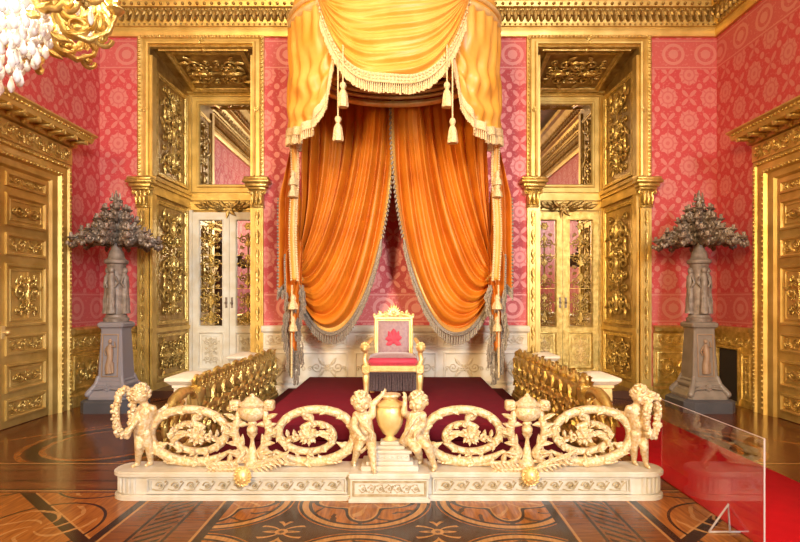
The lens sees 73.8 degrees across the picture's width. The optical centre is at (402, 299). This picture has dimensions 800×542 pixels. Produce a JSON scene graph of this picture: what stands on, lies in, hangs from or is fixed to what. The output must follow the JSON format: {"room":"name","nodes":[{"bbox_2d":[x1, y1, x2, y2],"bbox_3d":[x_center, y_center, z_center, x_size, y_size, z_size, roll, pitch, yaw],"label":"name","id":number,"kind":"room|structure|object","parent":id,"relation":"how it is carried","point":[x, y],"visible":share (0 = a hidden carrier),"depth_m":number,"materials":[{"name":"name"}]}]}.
{"room":"historic interior","nodes":[
{"label":"historic interior","id":0,"kind":"room"},
{"bbox_2d":[2,17,99,427],"bbox_3d":[-5.025,-2.050,1.110,0.150,7.300,15.420,0,0,0],"label":"wall","id":1,"kind":"structure","parent":0,"point":[71,91],"depth_m":8.18,"materials":[{"name":"red fabric"}]},
{"bbox_2d":[0,86,97,429],"bbox_3d":[-4.740,-0.415,6.500,0.420,4.030,2.841,0,0,0],"label":"door","id":2,"kind":"structure","parent":1,"relation":"in","point":[37,143],"depth_m":7.05,"materials":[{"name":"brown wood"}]},
{"bbox_2d":[59,0,104,22],"bbox_3d":[-4.630,-4.900,1.050,0.640,1.240,15.304,0,0,0],"label":"trim","id":3,"kind":"structure","parent":1,"relation":"attached to","point":[84,4],"depth_m":8.17,"materials":[{"name":"gold metal"}]},
{"bbox_2d":[72,325,100,407],"bbox_3d":[-4.902,1.005,8.300,0.095,1.190,0.800,0,0,0],"label":"trim","id":4,"kind":"structure","parent":1,"relation":"attached to","point":[85,339],"depth_m":8.18,"materials":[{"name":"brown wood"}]},
{"bbox_2d":[0,398,799,541],"bbox_3d":[0.085,1.675,1.800,10.670,0.150,17.400,0,0,0],"label":"floor","id":5,"kind":"structure","parent":0,"point":[58,481],"depth_m":4.05,"materials":[{"name":"brown wood"}]},
{"bbox_2d":[65,190,162,413],"bbox_3d":[-4.220,-0.010,7.850,1.249,3.220,1.249,0,0,0],"label":"torchere","id":6,"kind":"object","parent":5,"relation":"on","point":[113,229],"visible":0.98,"depth_m":7.69,"materials":[{"name":"stone"}]},
{"bbox_2d":[164,371,201,448],"bbox_3d":[-2.280,1.185,5.720,0.400,0.830,0.400,0,0,0],"label":"post","id":7,"kind":"object","parent":5,"relation":"on","point":[183,379],"visible":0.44,"depth_m":5.56,"materials":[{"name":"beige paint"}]},
{"bbox_2d":[157,349,279,460],"bbox_3d":[-2.014,1.160,6.382,0.236,0.880,3.577,0,0,1],"label":"balustrade","id":8,"kind":"object","parent":5,"relation":"on","point":[256,374],"visible":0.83,"depth_m":5.80,"materials":[{"name":"gold metal"}]},
{"bbox_2d":[226,352,255,362],"bbox_3d":[-2.360,1.185,7.900,0.400,0.830,0.400,0,0,0],"label":"post","id":9,"kind":"object","parent":5,"relation":"on","point":[239,355],"visible":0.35,"depth_m":7.73,"materials":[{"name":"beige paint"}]},
{"bbox_2d":[204,450,289,486],"bbox_3d":[-1.250,1.339,4.223,0.690,0.276,0.125,0,0,0],"label":"mask","id":10,"kind":"object","parent":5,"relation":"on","point":[242,476],"visible":1,"depth_m":4.25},
{"bbox_2d":[224,393,276,466],"bbox_3d":[-1.250,1.080,4.420,0.444,0.610,0.180,0,0,0],"label":"urn","id":11,"kind":"object","parent":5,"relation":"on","point":[252,409],"visible":0.97,"depth_m":4.38,"materials":[{"name":"beige stone"}]},
{"bbox_2d":[114,459,663,502],"bbox_3d":[-0.115,1.485,4.400,4.498,0.230,0.420,0,0,0],"label":"plinth","id":12,"kind":"object","parent":5,"relation":"on","point":[621,480],"visible":0.97,"depth_m":4.26,"materials":[{"name":"white stone"}]},
{"bbox_2d":[110,382,167,467],"bbox_3d":[-2.148,1.023,4.348,0.427,0.707,0.191,0,0,-24],"label":"cherub statue","id":13,"kind":"object","parent":12,"relation":"on","point":[141,417],"visible":0.99,"depth_m":4.32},
{"bbox_2d":[151,405,248,466],"bbox_3d":[-1.700,1.124,4.401,0.859,0.511,0.113,0,0,0],"label":"scroll panel","id":14,"kind":"object","parent":12,"relation":"on","point":[197,435],"visible":0.97,"depth_m":4.38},
{"bbox_2d":[256,405,355,467],"bbox_3d":[-0.790,1.124,4.401,0.859,0.511,0.113,0,0,0],"label":"scroll panel","id":15,"kind":"object","parent":12,"relation":"on","point":[307,435],"visible":0.98,"depth_m":4.38,"materials":[{"name":"beige stone"}]},
{"bbox_2d":[350,388,386,473],"bbox_3d":[-0.318,1.051,4.316,0.299,0.652,0.262,0,0,22],"label":"cherub statue","id":16,"kind":"object","parent":12,"relation":"on","point":[361,423],"visible":1,"depth_m":4.30,"materials":[{"name":"beige stone"}]},
{"bbox_2d":[399,390,437,471],"bbox_3d":[0.114,1.056,4.318,0.272,0.643,0.260,0,0,-33],"label":"cherub statue","id":17,"kind":"object","parent":12,"relation":"on","point":[412,437],"visible":1,"depth_m":4.29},
{"bbox_2d":[421,405,522,467],"bbox_3d":[0.565,1.124,4.401,0.859,0.511,0.113,0,0,0],"label":"scroll panel","id":18,"kind":"object","parent":12,"relation":"on","point":[470,435],"visible":0.93,"depth_m":4.38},
{"bbox_2d":[531,405,630,466],"bbox_3d":[1.495,1.124,4.401,0.859,0.511,0.113,0,0,0],"label":"scroll panel","id":19,"kind":"object","parent":12,"relation":"on","point":[584,435],"visible":0.95,"depth_m":4.38,"materials":[{"name":"beige stone"}]},
{"bbox_2d":[612,383,662,468],"bbox_3d":[1.927,1.027,4.391,0.353,0.699,0.252,0,0,40],"label":"cherub statue","id":20,"kind":"object","parent":12,"relation":"on","point":[638,413],"visible":0.95,"depth_m":4.32,"materials":[{"name":"beige stone"}]},
{"bbox_2d":[201,377,577,460],"bbox_3d":[-0.120,1.420,6.610,3.480,0.360,3.980,0,0,0],"label":"carpet","id":21,"kind":"object","parent":5,"relation":"on","point":[336,392],"visible":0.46,"depth_m":6.26,"materials":[{"name":"red carpet"}]},
{"bbox_2d":[360,303,425,392],"bbox_3d":[-0.125,0.643,6.845,0.818,1.208,0.669,0,0,0],"label":"throne","id":22,"kind":"object","parent":21,"relation":"on","point":[393,365],"visible":0.98,"depth_m":6.67,"materials":[{"name":"metal"}]},
{"bbox_2d":[368,358,417,365],"bbox_3d":[-0.125,0.772,6.843,0.620,0.115,0.475,0,0,0],"label":"seat cushion","id":23,"kind":"object","parent":22,"relation":"on","point":[372,361],"depth_m":6.62,"materials":[{"name":"fabric"}]},
{"bbox_2d":[361,392,417,471],"bbox_3d":[-0.107,1.067,4.403,0.460,0.605,0.310,0,0,0],"label":"vase","id":24,"kind":"object","parent":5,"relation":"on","point":[392,456],"visible":0.86,"depth_m":4.32,"materials":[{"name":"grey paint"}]},
{"bbox_2d":[502,393,554,466],"bbox_3d":[1.030,1.080,4.420,0.444,0.610,0.180,0,0,0],"label":"urn","id":25,"kind":"object","parent":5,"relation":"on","point":[527,409],"visible":0.99,"depth_m":4.38,"materials":[{"name":"beige stone"}]},
{"bbox_2d":[489,450,574,486],"bbox_3d":[1.030,1.339,4.223,0.690,0.276,0.125,0,0,0],"label":"mask","id":26,"kind":"object","parent":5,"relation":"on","point":[530,476],"visible":1,"depth_m":4.25,"materials":[{"name":"gold metal"}]},
{"bbox_2d":[532,352,559,364],"bbox_3d":[2.100,1.185,7.900,0.360,0.830,0.360,0,0,0],"label":"post","id":27,"kind":"object","parent":5,"relation":"on","point":[548,355],"visible":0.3,"depth_m":7.75,"materials":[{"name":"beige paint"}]},
{"bbox_2d":[511,349,620,460],"bbox_3d":[1.774,1.160,6.382,0.236,0.880,3.577,0,0,-1],"label":"balustrade","id":28,"kind":"object","parent":5,"relation":"on","point":[563,386],"visible":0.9,"depth_m":5.82,"materials":[{"name":"gold metal"}]},
{"bbox_2d":[579,371,621,450],"bbox_3d":[2.070,1.185,5.720,0.400,0.830,0.400,0,0,0],"label":"post","id":29,"kind":"object","parent":5,"relation":"on","point":[605,381],"visible":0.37,"depth_m":5.57,"materials":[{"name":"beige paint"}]},
{"bbox_2d":[651,190,749,413],"bbox_3d":[4.360,-0.010,7.850,1.249,3.220,1.249,0,0,0],"label":"torchere","id":30,"kind":"object","parent":5,"relation":"on","point":[698,387],"visible":1,"depth_m":7.69,"materials":[{"name":"stone"}]},
{"bbox_2d":[615,415,799,541],"bbox_3d":[2.885,1.594,3.075,1.130,0.012,8.550,0,0,0],"label":"carpet runner","id":31,"kind":"object","parent":5,"relation":"on","point":[782,493],"visible":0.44,"depth_m":4.24,"materials":[{"name":"red carpet"}]},
{"bbox_2d":[662,399,764,541],"bbox_3d":[2.237,1.229,3.950,0.286,0.742,1.304,0,0,0],"label":"barrier","id":32,"kind":"object","parent":5,"relation":"on","point":[717,468],"visible":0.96,"depth_m":3.79,"materials":[{"name":"clear glass"}]},
{"bbox_2d":[100,38,716,385],"bbox_3d":[0.085,-2.050,8.760,10.070,7.300,0.120,0,0,0],"label":"wall","id":33,"kind":"structure","parent":0,"point":[684,70],"depth_m":8.70,"materials":[{"name":"red fabric"}]},
{"bbox_2d":[131,325,136,374],"bbox_3d":[-4.640,1.005,8.652,0.620,1.190,0.095,0,0,0],"label":"trim","id":34,"kind":"structure","parent":33,"relation":"attached to","point":[134,329],"depth_m":8.67,"materials":[{"name":"brown wood"}]},
{"bbox_2d":[125,35,271,397],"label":"door frame","id":35,"kind":"structure","parent":33,"relation":"in","point":[201,98],"depth_m":9.13,"materials":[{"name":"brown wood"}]},
{"bbox_2d":[189,210,249,371],"bbox_3d":[-3.290,-0.110,10.089,1.560,3.180,0.122,0,0,0],"label":"door","id":36,"kind":"structure","parent":35,"relation":"attached to","point":[219,245],"depth_m":10.10,"materials":[{"name":"beige paint"}]},
{"bbox_2d":[189,95,249,210],"bbox_3d":[-3.290,-2.810,10.105,1.560,2.220,0.090,0,0,0],"label":"mirror","id":37,"kind":"object","parent":35,"relation":"attached to","point":[219,125],"depth_m":10.13,"materials":[{"name":"gold glass"}]},
{"bbox_2d":[285,0,503,151],"bbox_3d":[-0.111,-3.321,7.540,3.084,2.819,2.337,0,0,-7],"label":"canopy","id":38,"kind":"object","parent":33,"relation":"attached to","point":[371,49],"visible":1,"depth_m":6.71,"materials":[{"name":"yellow fabric"}]},
{"bbox_2d":[276,136,305,384],"bbox_3d":[-1.603,-0.550,7.792,0.352,3.576,0.593,0,0,-32],"label":"curtain tail","id":39,"kind":"object","parent":38,"relation":"hanging from","point":[290,288],"visible":1,"depth_m":7.73,"materials":[{"name":"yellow fabric"}]},
{"bbox_2d":[299,98,393,343],"bbox_3d":[-0.883,-1.263,8.057,1.568,3.855,0.402,0,0,0],"label":"curtain","id":40,"kind":"object","parent":38,"relation":"hanging from","point":[346,185],"visible":0.78,"depth_m":8.00,"materials":[{"name":"orange fabric"}]},
{"bbox_2d":[389,98,491,344],"bbox_3d":[0.595,-1.251,7.970,1.618,3.818,0.429,0,0,0],"label":"curtain","id":41,"kind":"object","parent":38,"relation":"hanging from","point":[441,188],"visible":0.88,"depth_m":7.92,"materials":[{"name":"orange fabric"}]},
{"bbox_2d":[484,144,513,385],"bbox_3d":[1.383,-0.548,7.786,0.371,3.568,0.586,0,0,32],"label":"curtain tail","id":42,"kind":"object","parent":38,"relation":"hanging from","point":[500,285],"visible":0.98,"depth_m":7.73,"materials":[{"name":"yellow fabric"}]},
{"bbox_2d":[261,325,529,395],"bbox_3d":[-0.120,1.005,8.652,4.340,1.190,0.095,0,0,0],"label":"wainscoting","id":43,"kind":"structure","parent":33,"relation":"attached to","point":[343,358],"depth_m":8.67,"materials":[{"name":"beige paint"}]},
{"bbox_2d":[102,0,715,37],"bbox_3d":[0.085,-4.900,8.380,10.073,1.240,0.640,0,0,0],"label":"trim","id":44,"kind":"structure","parent":33,"relation":"attached to","point":[267,18],"depth_m":8.61,"materials":[{"name":"gold metal"}]},
{"bbox_2d":[519,35,663,397],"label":"door frame","id":45,"kind":"structure","parent":33,"relation":"in","point":[589,97],"depth_m":9.13,"materials":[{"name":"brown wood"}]},
{"bbox_2d":[540,210,601,371],"bbox_3d":[3.025,-0.110,10.089,1.530,3.180,0.122,0,0,0],"label":"door","id":46,"kind":"structure","parent":45,"relation":"attached to","point":[570,246],"depth_m":10.10,"materials":[{"name":"gold wood"}]},
{"bbox_2d":[540,95,602,210],"bbox_3d":[3.025,-2.810,10.105,1.530,2.220,0.090,0,0,0],"label":"mirror","id":47,"kind":"object","parent":45,"relation":"attached to","point":[571,126],"depth_m":10.13,"materials":[{"name":"gold glass"}]},
{"bbox_2d":[652,325,714,398],"bbox_3d":[4.595,1.005,8.652,1.050,1.190,0.095,0,0,0],"label":"trim","id":48,"kind":"structure","parent":33,"relation":"attached to","point":[667,340],"depth_m":8.66,"materials":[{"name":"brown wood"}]},
{"bbox_2d":[717,0,799,419],"bbox_3d":[5.195,-2.050,1.110,0.150,7.300,15.420,0,0,0],"label":"wall","id":49,"kind":"structure","parent":0,"point":[758,55],"depth_m":8.02,"materials":[{"name":"red fabric"}]},
{"bbox_2d":[715,325,752,409],"bbox_3d":[5.072,1.005,8.235,0.095,1.190,0.930,0,0,0],"label":"trim","id":50,"kind":"structure","parent":49,"relation":"attached to","point":[734,347],"depth_m":8.10,"materials":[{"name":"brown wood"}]},
{"bbox_2d":[712,0,760,37],"bbox_3d":[4.800,-4.900,1.050,0.640,1.240,15.304,0,0,0],"label":"trim","id":51,"kind":"structure","parent":49,"relation":"attached to","point":[727,12],"depth_m":8.27,"materials":[{"name":"gold metal"}]},
{"bbox_2d":[725,95,799,423],"bbox_3d":[4.910,-0.415,6.350,0.420,4.030,2.841,0,0,0],"label":"door","id":52,"kind":"structure","parent":49,"relation":"in","point":[773,136],"depth_m":7.21,"materials":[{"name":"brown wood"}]},
{"bbox_3d":[0.085,-5.775,1.800,10.670,0.150,17.400,0,0,0],"label":"ceiling","id":53,"kind":"structure","parent":0,"visible":0},
{"bbox_2d":[0,0,124,95],"bbox_3d":[-2.740,-3.530,3.400,1.712,4.340,1.697,0,0,0],"label":"chandelier","id":54,"kind":"object","parent":53,"relation":"hanging from","point":[30,29],"visible":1,"depth_m":3.60,"materials":[{"name":"gilded gold"},{"name":"crystal"}]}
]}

